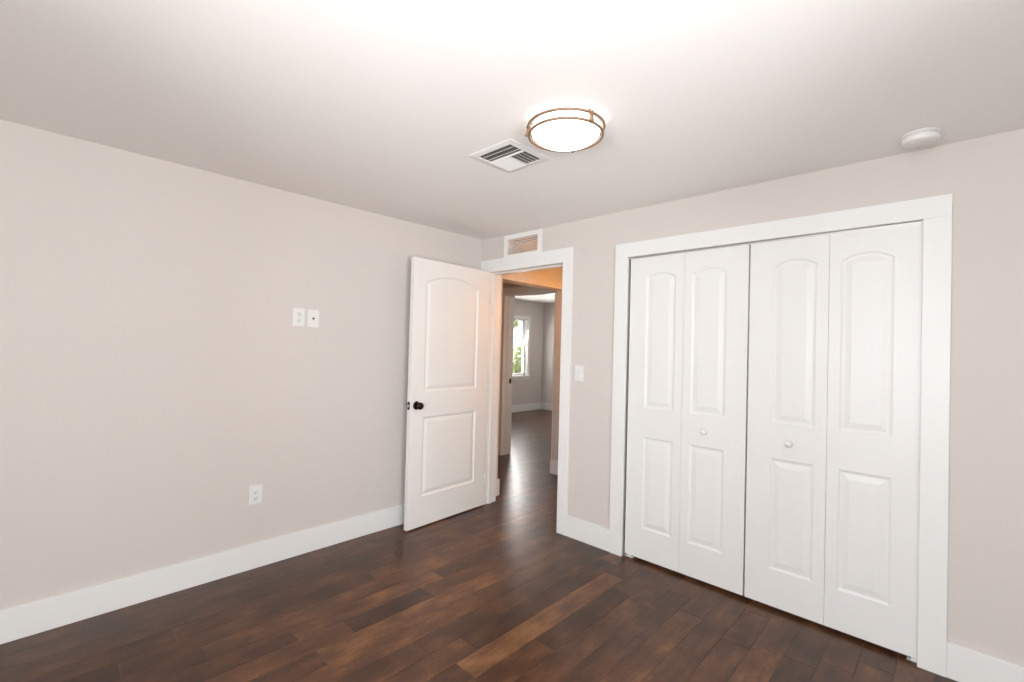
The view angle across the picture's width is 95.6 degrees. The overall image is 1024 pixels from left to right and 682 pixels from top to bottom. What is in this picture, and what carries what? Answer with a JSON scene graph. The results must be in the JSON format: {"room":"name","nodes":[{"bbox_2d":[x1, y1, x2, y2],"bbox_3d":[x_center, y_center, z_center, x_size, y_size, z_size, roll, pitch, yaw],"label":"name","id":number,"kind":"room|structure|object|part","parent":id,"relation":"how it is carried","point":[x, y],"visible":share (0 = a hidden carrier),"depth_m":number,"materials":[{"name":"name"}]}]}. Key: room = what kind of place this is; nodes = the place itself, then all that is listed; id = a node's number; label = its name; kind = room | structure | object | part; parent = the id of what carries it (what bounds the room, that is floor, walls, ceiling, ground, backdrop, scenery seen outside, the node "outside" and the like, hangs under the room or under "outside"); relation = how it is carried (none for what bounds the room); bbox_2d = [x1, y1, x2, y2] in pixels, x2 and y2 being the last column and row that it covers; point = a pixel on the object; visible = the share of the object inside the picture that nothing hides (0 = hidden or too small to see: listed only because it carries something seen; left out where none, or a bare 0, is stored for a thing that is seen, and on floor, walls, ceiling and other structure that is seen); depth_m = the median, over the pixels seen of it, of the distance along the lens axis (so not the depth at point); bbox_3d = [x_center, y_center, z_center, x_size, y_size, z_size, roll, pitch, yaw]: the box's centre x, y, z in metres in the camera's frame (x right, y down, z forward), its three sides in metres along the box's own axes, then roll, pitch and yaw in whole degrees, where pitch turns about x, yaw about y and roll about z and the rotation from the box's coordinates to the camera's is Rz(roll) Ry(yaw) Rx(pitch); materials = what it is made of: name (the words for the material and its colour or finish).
{"room":"empty bedroom","nodes":[
{"label":"empty bedroom","id":0,"kind":"room"},
{"bbox_2d":[0,119,562,609],"bbox_3d":[-1.349,0.198,3.169,0.150,2.393,5.400,1,-1,44],"label":"wall","id":1,"kind":"structure","parent":0,"point":[156,370],"depth_m":2.55,"materials":[{"name":"grey paint"}]},
{"bbox_2d":[0,504,403,644],"bbox_3d":[-1.687,1.304,2.710,0.015,0.152,3.931,1,-1,44],"label":"baseboard","id":2,"kind":"structure","parent":1,"relation":"attached to","point":[20,621],"depth_m":2.54,"materials":[{"name":"white paint"}]},
{"bbox_2d":[248,484,261,504],"bbox_3d":[-1.567,0.937,2.835,0.008,0.116,0.074,1,-1,44],"label":"wall outlet","id":3,"kind":"object","parent":1,"relation":"attached to","point":[255,491],"visible":1,"depth_m":2.83,"materials":[{"name":"white plastic"}]},
{"bbox_2d":[293,308,304,325],"bbox_3d":[-1.383,-0.155,3.013,0.008,0.116,0.074,1,-1,44],"label":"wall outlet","id":4,"kind":"object","parent":1,"relation":"attached to","point":[298,313],"visible":1,"depth_m":3.01,"materials":[{"name":"white plastic"}]},
{"bbox_2d":[307,309,318,327],"bbox_3d":[-1.315,-0.149,3.078,0.016,0.116,0.074,1,-1,44],"label":"cable wall plate","id":5,"kind":"object","parent":1,"relation":"attached to","point":[313,315],"visible":1,"depth_m":3.08,"materials":[{"name":"white plastic"}]},
{"bbox_2d":[496,479,499,495],"bbox_3d":[-0.221,1.364,4.349,0.155,0.152,0.142,1,-1,44],"label":"baseboard","id":6,"kind":"structure","parent":1,"relation":"attached to","point":[497,480],"depth_m":4.33,"materials":[{"name":"white paint"}]},
{"bbox_2d":[0,409,957,681],"bbox_3d":[0.338,1.459,4.519,8.050,0.004,9.350,1,-1,44],"label":"floor","id":7,"kind":"structure","parent":0,"point":[491,592],"depth_m":2.31,"materials":[{"name":"brown wood"}]},
{"bbox_2d":[0,0,1023,239],"bbox_3d":[-0.090,-0.967,1.286,4.250,0.050,3.950,1,-1,44],"label":"ceiling","id":8,"kind":"structure","parent":0,"point":[381,107],"depth_m":1.71,"materials":[{"name":"white paint"}]},
{"bbox_2d":[468,138,550,172],"bbox_3d":[-0.012,-0.918,2.336,0.296,0.014,0.296,1,-1,44],"label":"ceiling vent","id":9,"kind":"object","parent":8,"relation":"in","point":[509,155],"visible":1,"depth_m":2.32,"materials":[{"name":"white metal"}]},
{"bbox_2d":[525,104,605,152],"bbox_3d":[0.226,-0.875,1.953,0.331,0.100,0.329,1,-1,44],"label":"ceiling light","id":10,"kind":"object","parent":8,"relation":"attached to","point":[571,128],"visible":1,"depth_m":1.87,"materials":[{"name":"white glass"}]},
{"bbox_2d":[899,127,942,148],"bbox_3d":[1.752,-0.865,1.991,0.142,0.039,0.142,1,-1,44],"label":"smoke detector","id":11,"kind":"object","parent":8,"relation":"attached to","point":[923,137],"visible":1,"depth_m":1.96,"materials":[{"name":"white plastic"}]},
{"bbox_2d":[503,282,523,287],"bbox_3d":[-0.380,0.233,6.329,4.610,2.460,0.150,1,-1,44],"label":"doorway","id":12,"kind":"structure","parent":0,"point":[505,284],"depth_m":5.93,"materials":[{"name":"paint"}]},
{"bbox_2d":[512,299,543,404],"bbox_3d":[-0.597,0.268,9.333,0.150,2.460,3.900,1,-1,44],"label":"wall","id":13,"kind":"structure","parent":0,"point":[527,391],"depth_m":10.34,"materials":[{"name":"grey paint"}]},
{"bbox_2d":[512,315,530,379],"bbox_3d":[0.031,0.140,9.956,0.195,1.385,0.990,1,-1,44],"label":"window","id":14,"kind":"structure","parent":13,"relation":"attached to","point":[525,321],"depth_m":10.20,"materials":[{"name":"white paint"}]},
{"bbox_3d":[0.003,-0.267,9.998,0.030,0.438,0.756,1,-1,44],"label":"sash","id":15,"kind":"part","parent":14,"relation":"part of","materials":[{"name":"clear glass"}]},
{"bbox_3d":[0.013,0.323,9.966,0.030,0.824,0.756,1,-1,44],"label":"sash","id":16,"kind":"part","parent":14,"relation":"part of","materials":[{"name":"clear glass"}]},
{"bbox_3d":[0.068,0.790,9.896,0.047,0.085,0.990,1,-1,44],"label":"sill","id":17,"kind":"part","parent":14,"relation":"part of","materials":[{"name":"white paint"}]},
{"bbox_3d":[0.003,-0.271,9.998,0.004,0.362,0.672,1,-1,44],"label":"pane","id":18,"kind":"part","parent":14,"relation":"part of","materials":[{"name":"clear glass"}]},
{"bbox_3d":[0.013,0.319,9.966,0.004,0.748,0.672,1,-1,44],"label":"pane","id":19,"kind":"part","parent":14,"relation":"part of","materials":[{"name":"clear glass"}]},
{"bbox_2d":[519,241,537,251],"bbox_3d":[0.089,-0.913,4.915,3.000,0.050,1.310,1,-1,44],"label":"ceiling","id":20,"kind":"structure","parent":0,"point":[535,241],"depth_m":4.39,"materials":[{"name":"white paint"}]},
{"bbox_2d":[515,294,554,302],"bbox_3d":[0.996,-0.918,7.756,4.310,0.050,3.750,1,-1,44],"label":"ceiling","id":21,"kind":"structure","parent":0,"point":[545,298],"depth_m":9.64,"materials":[{"name":"white paint"}]},
{"bbox_2d":[542,303,554,403],"bbox_3d":[2.365,0.341,9.098,4.460,2.460,0.150,1,-1,44],"label":"wall","id":22,"kind":"structure","parent":0,"point":[549,308],"depth_m":10.47,"materials":[{"name":"grey paint"}]},
{"bbox_2d":[512,402,541,412],"bbox_3d":[-0.611,1.420,9.213,0.015,0.152,3.730,1,-1,44],"label":"baseboard","id":23,"kind":"structure","parent":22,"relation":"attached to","point":[532,406],"depth_m":10.18,"materials":[{"name":"white paint"}]},
{"bbox_2d":[541,402,551,410],"bbox_3d":[2.229,1.491,9.069,4.295,0.152,0.015,1,-1,44],"label":"baseboard","id":24,"kind":"structure","parent":22,"relation":"attached to","point":[546,406],"depth_m":10.44,"materials":[{"name":"white paint"}]},
{"bbox_2d":[552,290,561,460],"bbox_3d":[1.033,0.281,4.751,1.386,2.393,0.180,1,-1,44],"label":"wall","id":25,"kind":"structure","parent":0,"point":[558,315],"depth_m":5.13,"materials":[{"name":"grey paint"}]},
{"bbox_2d":[498,286,555,458],"bbox_3d":[0.241,0.397,5.729,1.012,2.146,0.186,1,-1,44],"label":"door frame","id":26,"kind":"structure","parent":25,"relation":"attached to","point":[508,294],"depth_m":5.97,"materials":[{"name":"white paint"}]},
{"bbox_3d":[-0.149,0.439,5.984,0.096,2.050,0.018,1,-1,44],"label":"casing","id":27,"kind":"part","parent":26,"relation":"part of","materials":[{"name":"white paint"}]},
{"bbox_3d":[-0.033,0.444,6.106,0.096,2.050,0.018,1,-1,44],"label":"casing","id":28,"kind":"part","parent":26,"relation":"part of","materials":[{"name":"white paint"}]},
{"bbox_3d":[0.210,-0.629,5.683,1.012,0.096,0.018,1,-1,44],"label":"head casing","id":29,"kind":"part","parent":26,"relation":"part of","materials":[{"name":"white paint"}]},
{"bbox_3d":[0.514,0.447,5.352,0.096,2.050,0.018,1,-1,44],"label":"casing","id":30,"kind":"part","parent":26,"relation":"part of","materials":[{"name":"white paint"}]},
{"bbox_2d":[550,459,557,474],"bbox_3d":[0.970,1.400,4.746,1.351,0.152,0.177,1,-1,44],"label":"baseboard","id":31,"kind":"structure","parent":25,"relation":"attached to","point":[553,464],"depth_m":5.11,"materials":[{"name":"white paint"}]},
{"bbox_2d":[482,128,1023,665],"bbox_3d":[1.286,0.260,2.744,4.250,2.393,0.125,1,-1,44],"label":"wall","id":32,"kind":"structure","parent":0,"point":[984,176],"depth_m":2.02,"materials":[{"name":"grey paint"}]},
{"bbox_2d":[504,229,542,257],"bbox_3d":[0.132,-0.801,3.884,0.420,0.186,0.143,1,-1,44],"label":"air vent","id":33,"kind":"object","parent":32,"relation":"in","point":[538,232],"visible":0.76,"depth_m":3.83,"materials":[{"name":"white metal"}]},
{"bbox_2d":[481,247,573,535],"bbox_3d":[0.116,0.368,3.856,1.021,2.148,0.161,1,-1,44],"label":"door frame","id":34,"kind":"structure","parent":32,"relation":"attached to","point":[564,257],"depth_m":3.74,"materials":[{"name":"white paint"}]},
{"bbox_2d":[404,257,489,530],"bbox_3d":[-0.501,0.399,3.760,0.161,2.032,0.835,1,-1,41],"label":"door","id":35,"kind":"structure","parent":34,"relation":"in","point":[448,384],"depth_m":3.70,"materials":[{"name":"white paint"}]},
{"bbox_3d":[-0.713,0.483,3.478,0.010,0.065,0.065,1,-1,41],"label":"knob","id":36,"kind":"part","parent":35,"relation":"part of","materials":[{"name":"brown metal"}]},
{"bbox_3d":[-0.265,0.415,4.119,0.108,2.040,0.018,1,-1,44],"label":"casing","id":37,"kind":"part","parent":34,"relation":"part of","materials":[{"name":"white paint"}]},
{"bbox_3d":[-0.162,0.419,4.218,0.096,2.040,0.018,1,-1,44],"label":"casing","id":38,"kind":"part","parent":34,"relation":"part of","materials":[{"name":"white paint"}]},
{"bbox_3d":[0.090,-0.654,3.821,1.013,0.108,0.018,1,-1,44],"label":"head casing","id":39,"kind":"part","parent":34,"relation":"part of","materials":[{"name":"white paint"}]},
{"bbox_3d":[0.397,0.424,3.487,0.088,2.040,0.018,1,-1,44],"label":"casing","id":40,"kind":"part","parent":34,"relation":"part of","materials":[{"name":"white paint"}]},
{"bbox_2d":[575,365,583,381],"bbox_3d":[0.492,0.238,3.407,0.074,0.116,0.013,1,-1,44],"label":"light switch","id":41,"kind":"object","parent":32,"relation":"attached to","point":[579,370],"visible":1,"depth_m":3.40,"materials":[{"name":"white plastic"}]},
{"bbox_2d":[566,515,608,551],"bbox_3d":[0.539,1.370,3.318,0.367,0.152,0.015,1,-1,44],"label":"baseboard","id":42,"kind":"structure","parent":32,"relation":"attached to","point":[592,534],"depth_m":3.31,"materials":[{"name":"white paint"}]},
{"bbox_2d":[622,221,922,555],"bbox_3d":[1.355,0.449,2.671,1.500,2.017,0.125,1,-1,44],"label":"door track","id":43,"kind":"object","parent":32,"relation":"attached to","point":[917,222],"visible":0.44,"depth_m":3.14,"materials":[{"name":"white paint"}]},
{"bbox_2d":[625,245,750,595],"bbox_3d":[1.053,0.450,2.890,0.752,2.005,0.062,1,-1,44],"label":"door","id":44,"kind":"structure","parent":43,"relation":"attached to","point":[686,474],"depth_m":2.85,"materials":[{"name":"white paint"}]},
{"bbox_3d":[1.146,0.543,2.776,0.037,0.037,0.031,1,-1,44],"label":"knob","id":45,"kind":"part","parent":44,"relation":"part of","materials":[{"name":"white paint"}]},
{"bbox_2d":[744,223,922,662],"bbox_3d":[1.606,0.457,2.363,0.757,2.005,0.062,1,-1,44],"label":"door","id":46,"kind":"structure","parent":43,"relation":"attached to","point":[833,481],"depth_m":2.33,"materials":[{"name":"white paint"}]},
{"bbox_3d":[1.471,0.547,2.466,0.037,0.037,0.031,1,-1,44],"label":"knob","id":47,"kind":"part","parent":46,"relation":"part of","materials":[{"name":"white paint"}]},
{"bbox_2d":[609,194,952,676],"bbox_3d":[1.307,0.399,2.620,1.691,2.113,0.018,1,-1,44],"label":"door frame","id":48,"kind":"structure","parent":32,"relation":"attached to","point":[935,212],"depth_m":2.09,"materials":[{"name":"white paint"}]},
{"bbox_3d":[0.729,0.440,3.170,0.096,2.017,0.018,1,-1,44],"label":"casing","id":49,"kind":"part","parent":48,"relation":"part of","materials":[{"name":"white paint"}]},
{"bbox_3d":[1.333,-0.609,2.634,1.691,0.096,0.018,1,-1,44],"label":"head casing","id":50,"kind":"part","parent":48,"relation":"part of","materials":[{"name":"white paint"}]},
{"bbox_3d":[1.883,0.454,2.069,0.096,2.017,0.018,1,-1,44],"label":"casing","id":51,"kind":"part","parent":48,"relation":"part of","materials":[{"name":"white paint"}]},
{"bbox_2d":[946,641,1023,681],"bbox_3d":[2.315,1.392,1.623,1.162,0.152,0.015,1,-1,44],"label":"baseboard","id":52,"kind":"structure","parent":32,"relation":"attached to","point":[964,664],"depth_m":1.95,"materials":[{"name":"white paint"}]},
{"label":"outside","id":53,"kind":"structure","parent":0,"visible":0},
{"bbox_3d":[-7.764,1.697,20.911,26.100,0.050,38.000,1,-1,44],"label":"lawn","id":54,"kind":"structure","parent":53,"visible":0},
{"bbox_2d":[513,346,519,372],"bbox_3d":[0.243,0.994,16.253,0.989,1.640,0.966,1,-1,44],"label":"shrub","id":55,"kind":"object","parent":54,"relation":"on","point":[516,363],"visible":0.31,"depth_m":16.12,"materials":[{"name":"green plant"}]},
{"bbox_2d":[514,320,519,327],"bbox_3d":[-0.309,-0.042,17.503,1.429,3.717,2.058,1,-1,44],"label":"tree","id":56,"kind":"object","parent":54,"relation":"on","point":[516,322],"visible":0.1,"depth_m":17.81,"materials":[{"name":"green plant"}]}
]}

